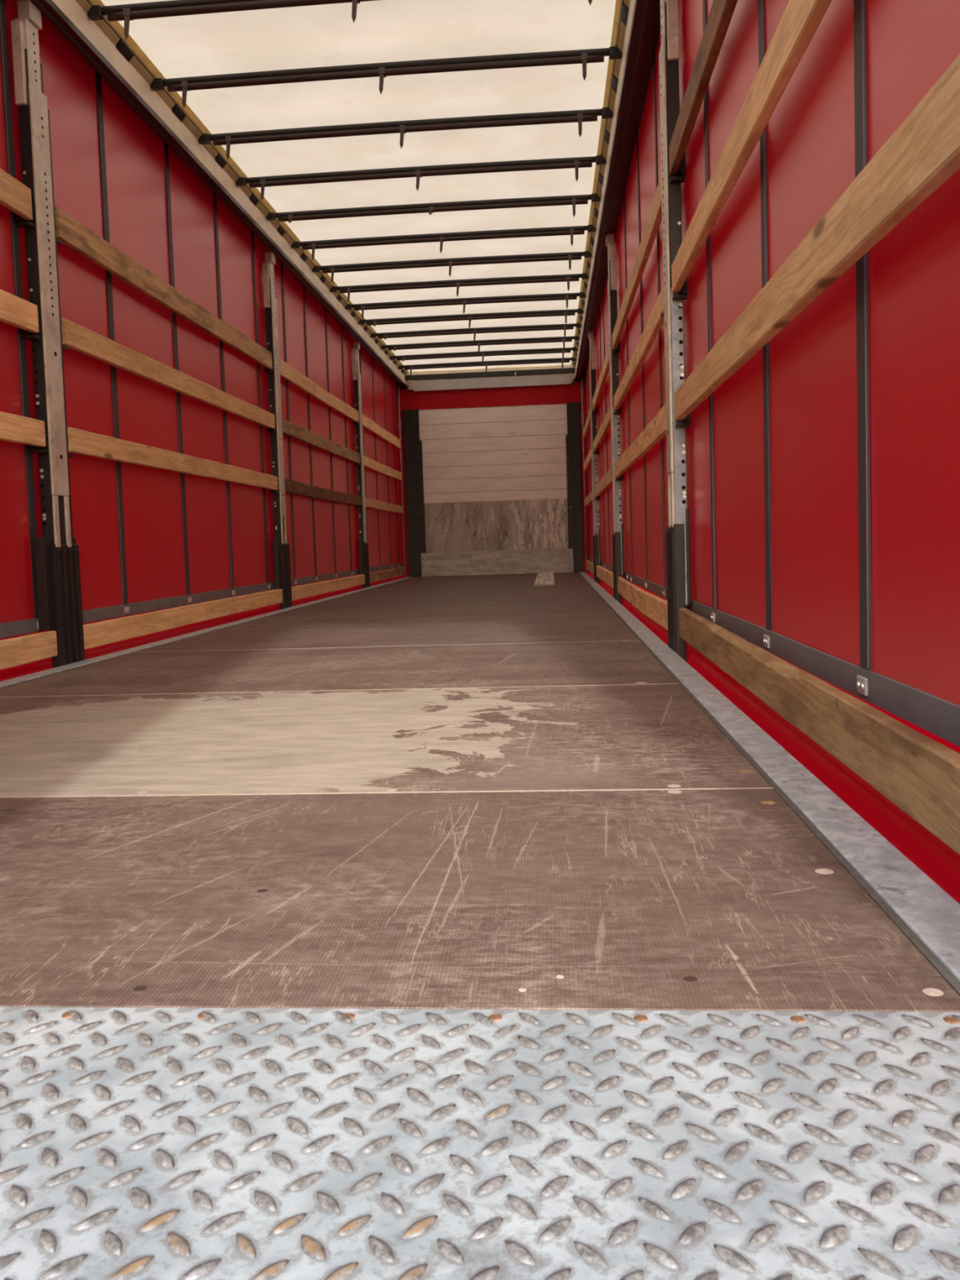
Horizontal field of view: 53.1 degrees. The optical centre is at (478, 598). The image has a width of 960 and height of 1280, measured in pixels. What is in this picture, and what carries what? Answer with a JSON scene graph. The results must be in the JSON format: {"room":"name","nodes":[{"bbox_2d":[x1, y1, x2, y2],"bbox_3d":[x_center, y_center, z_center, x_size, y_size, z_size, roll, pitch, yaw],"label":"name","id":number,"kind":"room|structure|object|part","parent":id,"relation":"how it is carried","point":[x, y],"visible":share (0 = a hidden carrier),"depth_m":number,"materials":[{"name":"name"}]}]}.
{"room":"cargo space","nodes":[
{"label":"cargo space","id":0,"kind":"room"},
{"bbox_2d":[0,0,403,638],"bbox_3d":[-1.579,-1.391,7.120,0.028,2.652,13.020,-2,3,4],"label":"wall","id":1,"kind":"structure","parent":0,"point":[148,539],"depth_m":5.23,"materials":[{"name":"red fabric"}]},
{"bbox_2d":[0,168,32,220],"bbox_3d":[-1.905,-1.473,2.246,0.029,0.127,3.158,-2,3,4],"label":"board","id":2,"kind":"object","parent":1,"relation":"attached to","point":[15,196],"visible":1,"depth_m":3.70,"materials":[{"name":"brown wood"}]},
{"bbox_2d":[0,289,39,333],"bbox_3d":[-1.891,-1.020,2.272,0.030,0.118,3.158,-2,3,4],"label":"board","id":3,"kind":"object","parent":1,"relation":"attached to","point":[15,311],"visible":1,"depth_m":3.70,"materials":[{"name":"brown wood"}]},
{"bbox_2d":[0,411,45,447],"bbox_3d":[-1.877,-0.567,2.299,0.031,0.106,3.158,-2,3,4],"label":"board","id":4,"kind":"object","parent":1,"relation":"attached to","point":[16,428],"visible":1,"depth_m":3.70,"materials":[{"name":"brown wood"}]},
{"bbox_3d":[-1.724,0.055,4.712,0.006,0.032,0.048,-2,3,4],"label":"buckle plate","id":5,"kind":"part","parent":1,"relation":"part of","materials":[{"name":"metal"}]},
{"bbox_2d":[54,207,272,369],"bbox_3d":[-1.657,-1.670,5.581,0.032,0.132,3.118,-2,3,4],"label":"board","id":6,"kind":"object","parent":1,"relation":"attached to","point":[70,232],"visible":0.99,"depth_m":4.94,"materials":[{"name":"brown wood"}]},
{"bbox_2d":[60,317,275,429],"bbox_3d":[-1.643,-1.225,5.607,0.030,0.114,3.118,-2,3,4],"label":"board","id":7,"kind":"object","parent":1,"relation":"attached to","point":[78,338],"visible":1,"depth_m":4.96,"materials":[{"name":"brown wood"}]},
{"bbox_2d":[66,426,278,490],"bbox_3d":[-1.629,-0.771,5.633,0.031,0.107,3.118,-2,3,4],"label":"board","id":8,"kind":"object","parent":1,"relation":"attached to","point":[80,442],"visible":0.98,"depth_m":5.00,"materials":[{"name":"brown wood"}]},
{"bbox_2d":[83,588,283,649],"bbox_3d":[-1.603,0.071,5.683,0.030,0.109,3.118,-2,3,4],"label":"board","id":9,"kind":"object","parent":1,"relation":"attached to","point":[106,632],"visible":0.98,"depth_m":5.09,"materials":[{"name":"brown wood"}]},
{"bbox_3d":[-1.661,0.005,5.533,0.006,0.032,0.048,-2,3,4],"label":"buckle plate","id":10,"kind":"part","parent":1,"relation":"part of","materials":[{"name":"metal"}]},
{"bbox_2d":[0,566,404,681],"bbox_3d":[-1.520,0.100,7.206,0.046,0.440,13.020,-2,3,4],"label":"trim","id":11,"kind":"structure","parent":1,"relation":"attached to","point":[7,673],"depth_m":5.11,"materials":[{"name":"red plastic"}]},
{"bbox_2d":[30,0,406,387],"bbox_3d":[-1.573,-2.678,6.991,0.174,0.229,13.000,-2,3,4],"label":"trim","id":12,"kind":"structure","parent":1,"relation":"attached to","point":[68,17],"depth_m":5.28,"materials":[{"name":"grey metal"}]},
{"bbox_2d":[279,358,359,422],"bbox_3d":[-1.415,-1.868,8.846,0.032,0.132,3.018,-2,3,4],"label":"board","id":13,"kind":"object","parent":1,"relation":"attached to","point":[287,372],"visible":0.97,"depth_m":8.46,"materials":[{"name":"brown wood"}]},
{"bbox_2d":[281,417,359,463],"bbox_3d":[-1.401,-1.424,8.872,0.030,0.114,3.018,-2,3,4],"label":"board","id":14,"kind":"object","parent":1,"relation":"attached to","point":[290,428],"visible":1,"depth_m":8.49,"materials":[{"name":"brown wood"}]},
{"bbox_2d":[284,478,361,506],"bbox_3d":[-1.386,-0.965,8.899,0.030,0.112,3.018,-2,3,4],"label":"board","id":15,"kind":"object","parent":1,"relation":"attached to","point":[291,486],"visible":0.99,"depth_m":8.52,"materials":[{"name":"brown wood"}]},
{"bbox_2d":[291,574,364,600],"bbox_3d":[-1.360,-0.124,8.948,0.032,0.109,3.018,-2,3,4],"label":"board","id":16,"kind":"object","parent":1,"relation":"attached to","point":[299,592],"visible":0.98,"depth_m":8.61,"materials":[{"name":"brown wood"}]},
{"bbox_2d":[362,413,400,448],"bbox_3d":[-1.186,-2.057,11.918,0.029,0.127,2.730,-2,3,4],"label":"board","id":17,"kind":"object","parent":1,"relation":"attached to","point":[368,424],"visible":0.98,"depth_m":11.71,"materials":[{"name":"brown wood"}]},
{"bbox_2d":[364,455,401,480],"bbox_3d":[-1.172,-1.610,11.944,0.030,0.115,2.730,-2,3,4],"label":"board","id":18,"kind":"object","parent":1,"relation":"attached to","point":[369,463],"visible":0.96,"depth_m":11.71,"materials":[{"name":"brown wood"}]},
{"bbox_2d":[365,497,403,513],"bbox_3d":[-1.158,-1.154,11.970,0.031,0.109,2.730,-2,3,4],"label":"board","id":19,"kind":"object","parent":1,"relation":"attached to","point":[370,503],"visible":0.97,"depth_m":11.74,"materials":[{"name":"brown wood"}]},
{"bbox_2d":[369,566,404,582],"bbox_3d":[-1.131,-0.311,12.020,0.031,0.109,2.730,-2,3,4],"label":"board","id":20,"kind":"object","parent":1,"relation":"attached to","point":[383,575],"visible":0.94,"depth_m":11.85,"materials":[{"name":"brown wood"}]},
{"bbox_2d":[75,0,630,375],"bbox_3d":[-0.316,-2.780,6.891,2.400,0.083,13.040,-2,3,4],"label":"ceiling","id":21,"kind":"structure","parent":0,"point":[382,31],"depth_m":5.48,"materials":[{"name":"beige plastic"}]},
{"bbox_2d":[87,0,592,39],"bbox_3d":[-0.522,-2.534,4.097,2.352,0.157,0.044,-2,3,4],"label":"bow","id":22,"kind":"object","parent":21,"relation":"attached to","point":[126,12],"visible":1,"depth_m":4.14,"materials":[{"name":"black metal"}]},
{"bbox_2d":[150,45,622,107],"bbox_3d":[-0.473,-2.573,4.755,2.352,0.157,0.044,-2,3,4],"label":"bow","id":23,"kind":"object","parent":21,"relation":"attached to","point":[584,56],"visible":1,"depth_m":4.74,"materials":[{"name":"black metal"}]},
{"bbox_2d":[198,106,613,159],"bbox_3d":[-0.424,-2.613,5.412,2.352,0.157,0.044,-2,3,4],"label":"bow","id":24,"kind":"object","parent":21,"relation":"attached to","point":[402,127],"visible":1,"depth_m":5.40,"materials":[{"name":"black metal"}]},
{"bbox_2d":[235,155,605,200],"bbox_3d":[-0.375,-2.653,6.069,2.352,0.157,0.044,-2,3,4],"label":"bow","id":25,"kind":"object","parent":21,"relation":"attached to","point":[576,163],"visible":1,"depth_m":6.05,"materials":[{"name":"black metal"}]},
{"bbox_2d":[266,193,599,222],"bbox_3d":[-0.326,-2.693,6.727,2.352,0.157,0.044,-2,3,4],"label":"bow","id":26,"kind":"object","parent":21,"relation":"attached to","point":[573,200],"visible":1,"depth_m":6.71,"materials":[{"name":"black metal"}]},
{"bbox_2d":[291,224,595,260],"bbox_3d":[-0.278,-2.733,7.384,2.352,0.157,0.044,-2,3,4],"label":"bow","id":27,"kind":"object","parent":21,"relation":"attached to","point":[568,230],"visible":0.99,"depth_m":7.37,"materials":[{"name":"black metal"}]},
{"bbox_2d":[311,250,591,283],"bbox_3d":[-0.229,-2.773,8.042,2.352,0.157,0.044,-2,3,4],"label":"bow","id":28,"kind":"object","parent":21,"relation":"attached to","point":[570,256],"visible":0.99,"depth_m":8.03,"materials":[{"name":"black metal"}]},
{"bbox_2d":[329,273,588,302],"bbox_3d":[-0.180,-2.813,8.699,2.352,0.157,0.044,-2,3,4],"label":"bow","id":29,"kind":"object","parent":21,"relation":"attached to","point":[560,277],"visible":1,"depth_m":8.68,"materials":[{"name":"black metal"}]},
{"bbox_2d":[345,292,586,318],"bbox_3d":[-0.131,-2.853,9.357,2.352,0.157,0.044,-2,3,4],"label":"bow","id":30,"kind":"object","parent":21,"relation":"attached to","point":[561,296],"visible":1,"depth_m":9.34,"materials":[{"name":"black metal"}]},
{"bbox_2d":[358,308,583,328],"bbox_3d":[-0.082,-2.893,10.014,2.352,0.157,0.044,-2,3,4],"label":"bow","id":31,"kind":"object","parent":21,"relation":"attached to","point":[566,313],"visible":0.99,"depth_m":10.00,"materials":[{"name":"black metal"}]},
{"bbox_2d":[369,323,581,341],"bbox_3d":[-0.033,-2.933,10.672,2.352,0.157,0.044,-2,3,4],"label":"bow","id":32,"kind":"object","parent":21,"relation":"attached to","point":[551,326],"visible":1,"depth_m":10.66,"materials":[{"name":"black metal"}]},
{"bbox_2d":[380,335,579,353],"bbox_3d":[0.016,-2.973,11.329,2.352,0.157,0.044,-2,3,4],"label":"bow","id":33,"kind":"object","parent":21,"relation":"attached to","point":[561,339],"visible":1,"depth_m":11.31,"materials":[{"name":"black metal"}]},
{"bbox_2d":[389,346,577,363],"bbox_3d":[0.065,-3.013,11.987,2.352,0.157,0.044,-2,3,4],"label":"bow","id":34,"kind":"object","parent":21,"relation":"attached to","point":[556,350],"visible":0.99,"depth_m":11.97,"materials":[{"name":"black metal"}]},
{"bbox_2d":[398,357,576,375],"bbox_3d":[0.114,-3.053,12.644,2.352,0.157,0.044,-2,3,4],"label":"bow","id":35,"kind":"object","parent":21,"relation":"attached to","point":[486,363],"visible":0.99,"depth_m":12.63,"materials":[{"name":"black metal"}]},
{"bbox_2d":[0,572,959,1012],"bbox_3d":[-0.224,0.106,7.085,2.480,0.120,13.050,-2,3,4],"label":"floor","id":36,"kind":"structure","parent":0,"point":[481,792],"depth_m":1.51,"materials":[{"name":"brown wood"}]},
{"bbox_2d":[10,0,84,668],"bbox_3d":[-1.764,-0.988,3.950,0.077,2.785,0.303,-2,3,4],"label":"post","id":37,"kind":"object","parent":36,"relation":"on","point":[57,566],"visible":0.93,"depth_m":3.89,"materials":[{"name":"grey metal"}]},
{"bbox_2d":[0,630,57,670],"bbox_3d":[-1.850,0.279,2.348,0.029,0.113,3.158,-2,3,4],"label":"board","id":38,"kind":"object","parent":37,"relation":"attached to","point":[19,651],"visible":1,"depth_m":3.70,"materials":[{"name":"brown wood"}]},
{"bbox_3d":[-1.748,-1.239,3.914,0.011,1.630,0.130,-2,3,4],"label":"plate","id":39,"kind":"part","parent":37,"relation":"part of","materials":[{"name":"metal"}]},
{"bbox_3d":[-1.723,-0.317,3.923,0.010,0.213,0.036,-2,3,4],"label":"leg","id":40,"kind":"part","parent":37,"relation":"part of","materials":[{"name":"metal"}]},
{"bbox_3d":[-1.716,-0.323,4.014,0.010,0.213,0.032,-2,3,4],"label":"leg","id":41,"kind":"part","parent":37,"relation":"part of","materials":[{"name":"metal"}]},
{"bbox_2d":[262,251,292,609],"bbox_3d":[-1.518,-1.189,7.265,0.077,2.785,0.303,-2,3,4],"label":"post","id":42,"kind":"object","parent":36,"relation":"on","point":[281,548],"visible":0.93,"depth_m":7.19,"materials":[{"name":"grey metal"}]},
{"bbox_3d":[-1.502,-1.441,7.229,0.011,1.630,0.130,-2,3,4],"label":"plate","id":43,"kind":"part","parent":42,"relation":"part of","materials":[{"name":"metal"}]},
{"bbox_3d":[-1.477,-0.518,7.238,0.010,0.213,0.036,-2,3,4],"label":"leg","id":44,"kind":"part","parent":42,"relation":"part of","materials":[{"name":"metal"}]},
{"bbox_3d":[-1.470,-0.524,7.329,0.010,0.213,0.032,-2,3,4],"label":"leg","id":45,"kind":"part","parent":42,"relation":"part of","materials":[{"name":"metal"}]},
{"bbox_2d":[351,341,369,588],"bbox_3d":[-1.278,-1.385,10.480,0.077,2.785,0.303,-2,3,4],"label":"post","id":46,"kind":"object","parent":36,"relation":"on","point":[363,551],"visible":0.92,"depth_m":10.40,"materials":[{"name":"grey metal"}]},
{"bbox_3d":[-1.263,-1.636,10.444,0.011,1.630,0.130,-2,3,4],"label":"plate","id":47,"kind":"part","parent":46,"relation":"part of","materials":[{"name":"metal"}]},
{"bbox_3d":[-1.238,-0.714,10.453,0.010,0.213,0.036,-2,3,4],"label":"leg","id":48,"kind":"part","parent":46,"relation":"part of","materials":[{"name":"metal"}]},
{"bbox_3d":[-1.231,-0.719,10.544,0.010,0.213,0.032,-2,3,4],"label":"leg","id":49,"kind":"part","parent":46,"relation":"part of","materials":[{"name":"metal"}]},
{"bbox_2d":[0,1006,959,1279],"bbox_3d":[-0.694,0.442,0.775,2.316,0.032,0.418,-2,3,4],"label":"plate","id":50,"kind":"object","parent":36,"relation":"on","point":[136,1143],"visible":1,"depth_m":0.72,"materials":[{"name":"metal"}]},
{"bbox_2d":[533,571,555,586],"bbox_3d":[0.804,-0.256,11.496,0.210,0.021,3.733,-2,3,4],"label":"plank","id":51,"kind":"object","parent":36,"relation":"on","point":[543,578],"visible":1,"depth_m":10.73,"materials":[{"name":"brown wood"}]},
{"bbox_2d":[587,331,600,584],"bbox_3d":[1.251,-1.448,10.293,0.077,2.775,0.294,-2,3,4],"label":"post","id":52,"kind":"object","parent":36,"relation":"on","point":[597,548],"visible":0.89,"depth_m":10.21,"materials":[{"name":"grey metal"}]},
{"bbox_3d":[1.216,-1.703,10.256,0.011,1.630,0.130,-2,3,4],"label":"plate","id":53,"kind":"part","parent":52,"relation":"part of","materials":[{"name":"metal"}]},
{"bbox_3d":[1.242,-0.781,10.264,0.010,0.213,0.036,-2,3,4],"label":"leg","id":54,"kind":"part","parent":52,"relation":"part of","materials":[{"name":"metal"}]},
{"bbox_2d":[605,234,624,604],"bbox_3d":[1.012,-1.253,7.077,0.077,2.775,0.294,-2,3,4],"label":"post","id":55,"kind":"object","parent":36,"relation":"on","point":[618,531],"visible":0.88,"depth_m":7.00,"materials":[{"name":"grey metal"}]},
{"bbox_3d":[0.977,-1.508,7.040,0.011,1.630,0.130,-2,3,4],"label":"plate","id":56,"kind":"part","parent":55,"relation":"part of","materials":[{"name":"metal"}]},
{"bbox_3d":[1.010,-0.591,7.141,0.010,0.213,0.032,-2,3,4],"label":"leg","id":57,"kind":"part","parent":55,"relation":"part of","materials":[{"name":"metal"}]},
{"bbox_3d":[1.003,-0.585,7.049,0.010,0.213,0.036,-2,3,4],"label":"leg","id":58,"kind":"part","parent":55,"relation":"part of","materials":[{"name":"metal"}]},
{"bbox_2d":[658,0,690,662],"bbox_3d":[0.765,-1.051,3.763,0.077,2.775,0.294,-2,3,4],"label":"post","id":59,"kind":"object","parent":36,"relation":"on","point":[677,535],"visible":0.91,"depth_m":3.69,"materials":[{"name":"grey metal"}]},
{"bbox_3d":[0.731,-1.306,3.726,0.011,1.630,0.130,-2,3,4],"label":"plate","id":60,"kind":"part","parent":59,"relation":"part of","materials":[{"name":"metal"}]},
{"bbox_3d":[0.763,-0.390,3.826,0.010,0.213,0.032,-2,3,4],"label":"leg","id":61,"kind":"part","parent":59,"relation":"part of","materials":[{"name":"metal"}]},
{"bbox_3d":[0.757,-0.384,3.735,0.010,0.213,0.036,-2,3,4],"label":"leg","id":62,"kind":"part","parent":59,"relation":"part of","materials":[{"name":"metal"}]},
{"bbox_2d":[395,364,590,577],"bbox_3d":[0.207,-1.730,13.411,2.720,3.020,0.150,-2,3,4],"label":"wall","id":63,"kind":"structure","parent":0,"point":[493,477],"depth_m":13.39,"materials":[{"name":"beige wood"}]},
{"bbox_2d":[0,577,412,688],"bbox_3d":[-1.417,0.149,7.126,0.093,0.144,12.950,-2,3,4],"label":"trim","id":64,"kind":"structure","parent":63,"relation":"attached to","point":[6,683],"depth_m":4.65,"materials":[{"name":"metal"}]},
{"bbox_2d":[397,384,405,577],"bbox_3d":[-1.062,-1.628,13.336,0.036,2.665,0.036,-2,3,4],"label":"pole","id":65,"kind":"object","parent":63,"relation":"attached to","point":[398,419],"visible":1,"depth_m":13.33,"materials":[{"name":"metal"}]},
{"bbox_3d":[-0.917,-1.478,13.510,0.180,2.335,0.130,-2,3,4],"label":"corner post","id":66,"kind":"part","parent":63,"relation":"part of","materials":[{"name":"black metal"}]},
{"bbox_3d":[-0.824,-2.051,13.421,0.085,0.316,0.056,-2,3,4],"label":"post","id":67,"kind":"part","parent":63,"relation":"part of","materials":[{"name":"black paint"}]},
{"bbox_3d":[-0.809,-1.555,13.450,0.085,0.671,0.056,-2,3,4],"label":"post","id":68,"kind":"part","parent":63,"relation":"part of","materials":[{"name":"black metal"}]},
{"bbox_3d":[-0.789,-0.933,13.486,0.085,0.568,0.056,-2,3,4],"label":"post","id":69,"kind":"part","parent":63,"relation":"part of","materials":[{"name":"black metal"}]},
{"bbox_3d":[-0.804,-0.478,13.516,0.100,0.333,0.005,-2,3,4],"label":"corner plate","id":70,"kind":"part","parent":63,"relation":"part of","materials":[{"name":"metal"}]},
{"bbox_2d":[404,367,575,391],"bbox_3d":[0.164,-3.029,13.298,2.356,0.222,0.144,-2,3,4],"label":"trim","id":71,"kind":"structure","parent":63,"relation":"attached to","point":[557,376],"depth_m":13.26,"materials":[{"name":"metal"}]},
{"bbox_3d":[0.265,-0.510,13.461,2.242,0.335,0.050,-2,3,4],"label":"kick plate","id":72,"kind":"part","parent":63,"relation":"part of","materials":[{"name":"metal"}]},
{"bbox_3d":[1.258,-2.107,13.263,0.085,0.316,0.056,-2,3,4],"label":"post","id":73,"kind":"part","parent":63,"relation":"part of","materials":[{"name":"black paint"}]},
{"bbox_3d":[1.274,-1.611,13.292,0.085,0.671,0.056,-2,3,4],"label":"post","id":74,"kind":"part","parent":63,"relation":"part of","materials":[{"name":"black metal"}]},
{"bbox_3d":[1.293,-0.989,13.328,0.085,0.568,0.056,-2,3,4],"label":"post","id":75,"kind":"part","parent":63,"relation":"part of","materials":[{"name":"black metal"}]},
{"bbox_3d":[1.332,-0.536,13.353,0.097,0.333,0.005,-2,3,4],"label":"corner plate","id":76,"kind":"part","parent":63,"relation":"part of","materials":[{"name":"metal"}]},
{"bbox_3d":[1.366,-1.540,13.336,0.140,2.335,0.130,-2,3,4],"label":"corner post","id":77,"kind":"part","parent":63,"relation":"part of","materials":[{"name":"black metal"}]},
{"bbox_2d":[581,376,587,572],"bbox_3d":[1.454,-1.696,13.145,0.036,2.665,0.036,-2,3,4],"label":"pole","id":78,"kind":"object","parent":63,"relation":"attached to","point":[582,411],"visible":1,"depth_m":13.13,"materials":[{"name":"metal"}]},
{"bbox_2d":[577,571,959,995],"bbox_3d":[0.963,0.085,6.945,0.093,0.144,12.950,-2,3,4],"label":"trim","id":79,"kind":"structure","parent":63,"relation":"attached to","point":[926,913],"depth_m":1.45,"materials":[{"name":"metal"}]},
{"bbox_2d":[585,0,959,746],"bbox_3d":[1.038,-1.462,6.921,0.029,2.652,13.020,-2,3,4],"label":"wall","id":80,"kind":"structure","parent":0,"point":[823,473],"depth_m":1.98,"materials":[{"name":"red plastic"}]},
{"bbox_2d":[582,408,591,439],"bbox_3d":[1.340,-2.141,11.725,0.031,0.117,2.730,-2,3,4],"label":"board","id":81,"kind":"object","parent":80,"relation":"attached to","point":[588,422],"visible":0.76,"depth_m":11.74,"materials":[{"name":"brown wood"}]},
{"bbox_2d":[583,448,591,471],"bbox_3d":[1.354,-1.706,11.750,0.031,0.110,2.730,-2,3,4],"label":"board","id":82,"kind":"object","parent":80,"relation":"attached to","point":[588,459],"visible":0.77,"depth_m":11.77,"materials":[{"name":"brown wood"}]},
{"bbox_2d":[584,489,592,506],"bbox_3d":[1.369,-1.228,11.778,0.032,0.114,2.730,-2,3,4],"label":"board","id":83,"kind":"object","parent":80,"relation":"attached to","point":[588,500],"visible":0.8,"depth_m":11.65,"materials":[{"name":"brown wood"}]},
{"bbox_2d":[586,560,594,574],"bbox_3d":[1.395,-0.393,11.827,0.030,0.125,2.730,-2,3,4],"label":"board","id":84,"kind":"object","parent":80,"relation":"attached to","point":[589,566],"visible":0.72,"depth_m":11.91,"materials":[{"name":"brown wood"}]},
{"bbox_2d":[592,346,609,410],"bbox_3d":[1.111,-1.956,8.653,0.030,0.115,3.018,-2,3,4],"label":"board","id":85,"kind":"object","parent":80,"relation":"attached to","point":[605,370],"visible":0.85,"depth_m":8.43,"materials":[{"name":"brown wood"}]},
{"bbox_2d":[593,404,610,452],"bbox_3d":[1.125,-1.518,8.678,0.031,0.111,3.018,-2,3,4],"label":"board","id":86,"kind":"object","parent":80,"relation":"attached to","point":[606,424],"visible":0.84,"depth_m":8.44,"materials":[{"name":"brown wood"}]},
{"bbox_2d":[594,467,612,497],"bbox_3d":[1.140,-1.043,8.706,0.030,0.115,3.018,-2,3,4],"label":"board","id":87,"kind":"object","parent":80,"relation":"attached to","point":[606,482],"visible":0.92,"depth_m":8.47,"materials":[{"name":"brown wood"}]},
{"bbox_2d":[596,565,613,588],"bbox_3d":[1.166,-0.210,8.755,0.032,0.120,3.018,-2,3,4],"label":"board","id":88,"kind":"object","parent":80,"relation":"attached to","point":[603,574],"visible":0.83,"depth_m":8.53,"materials":[{"name":"brown wood"}]},
{"bbox_2d":[575,0,660,380],"bbox_3d":[0.946,-2.734,6.800,0.174,0.229,13.000,-2,3,4],"label":"trim","id":89,"kind":"structure","parent":80,"relation":"attached to","point":[643,21],"depth_m":5.38,"materials":[{"name":"grey metal"}]},
{"bbox_2d":[612,175,662,350],"bbox_3d":[0.869,-1.760,5.397,0.029,0.113,3.098,-2,3,4],"label":"board","id":90,"kind":"object","parent":80,"relation":"attached to","point":[655,217],"visible":0.96,"depth_m":4.83,"materials":[{"name":"brown wood"}]},
{"bbox_2d":[613,284,664,410],"bbox_3d":[0.883,-1.319,5.423,0.032,0.115,3.098,-2,3,4],"label":"board","id":91,"kind":"object","parent":80,"relation":"attached to","point":[655,321],"visible":0.95,"depth_m":4.83,"materials":[{"name":"brown wood"}]},
{"bbox_2d":[614,403,666,477],"bbox_3d":[0.898,-0.843,5.451,0.029,0.114,3.098,-2,3,4],"label":"board","id":92,"kind":"object","parent":80,"relation":"attached to","point":[655,431],"visible":0.96,"depth_m":4.87,"materials":[{"name":"brown wood"}]},
{"bbox_2d":[617,576,667,630],"bbox_3d":[0.925,-0.005,5.500,0.030,0.131,3.098,-2,3,4],"label":"board","id":93,"kind":"object","parent":80,"relation":"attached to","point":[654,607],"visible":0.91,"depth_m":5.01,"materials":[{"name":"brown wood"}]},
{"bbox_2d":[668,0,737,176],"bbox_3d":[0.621,-1.560,2.053,0.032,0.116,3.158,-2,3,4],"label":"board","id":94,"kind":"object","parent":80,"relation":"attached to","point":[722,11],"visible":1,"depth_m":2.91,"materials":[{"name":"brown wood"}]},
{"bbox_3d":[0.792,0.063,3.235,0.006,0.032,0.048,-2,3,4],"label":"buckle plate","id":95,"kind":"part","parent":80,"relation":"part of","materials":[{"name":"metal"}]},
{"bbox_2d":[671,0,831,293],"bbox_3d":[0.634,-1.121,2.078,0.030,0.110,3.158,-2,3,4],"label":"board","id":96,"kind":"object","parent":80,"relation":"attached to","point":[800,20],"visible":1,"depth_m":2.21,"materials":[{"name":"brown wood"}]},
{"bbox_3d":[0.742,0.109,2.468,0.006,0.032,0.048,-2,3,4],"label":"buckle plate","id":97,"kind":"part","parent":80,"relation":"part of","materials":[{"name":"metal"}]},
{"bbox_2d":[587,562,959,903],"bbox_3d":[1.074,0.030,7.009,0.046,0.440,13.020,-2,3,4],"label":"side curtain","id":98,"kind":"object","parent":80,"relation":"attached to","point":[939,861],"depth_m":1.75,"materials":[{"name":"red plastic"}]},
{"bbox_2d":[674,53,959,421],"bbox_3d":[0.650,-0.641,2.106,0.032,0.113,3.158,-2,3,4],"label":"board","id":99,"kind":"object","parent":80,"relation":"attached to","point":[922,153],"visible":1,"depth_m":1.52,"materials":[{"name":"brown wood"}]},
{"bbox_2d":[678,608,959,854],"bbox_3d":[0.676,0.194,2.155,0.032,0.117,3.158,-2,4,4],"label":"board","id":100,"kind":"object","parent":80,"relation":"attached to","point":[920,775],"visible":1,"depth_m":1.58,"materials":[{"name":"brown wood"}]},
{"bbox_3d":[0.687,0.155,1.716,0.006,0.032,0.048,-2,3,4],"label":"buckle plate","id":101,"kind":"part","parent":80,"relation":"part of","materials":[{"name":"metal"}]}
]}

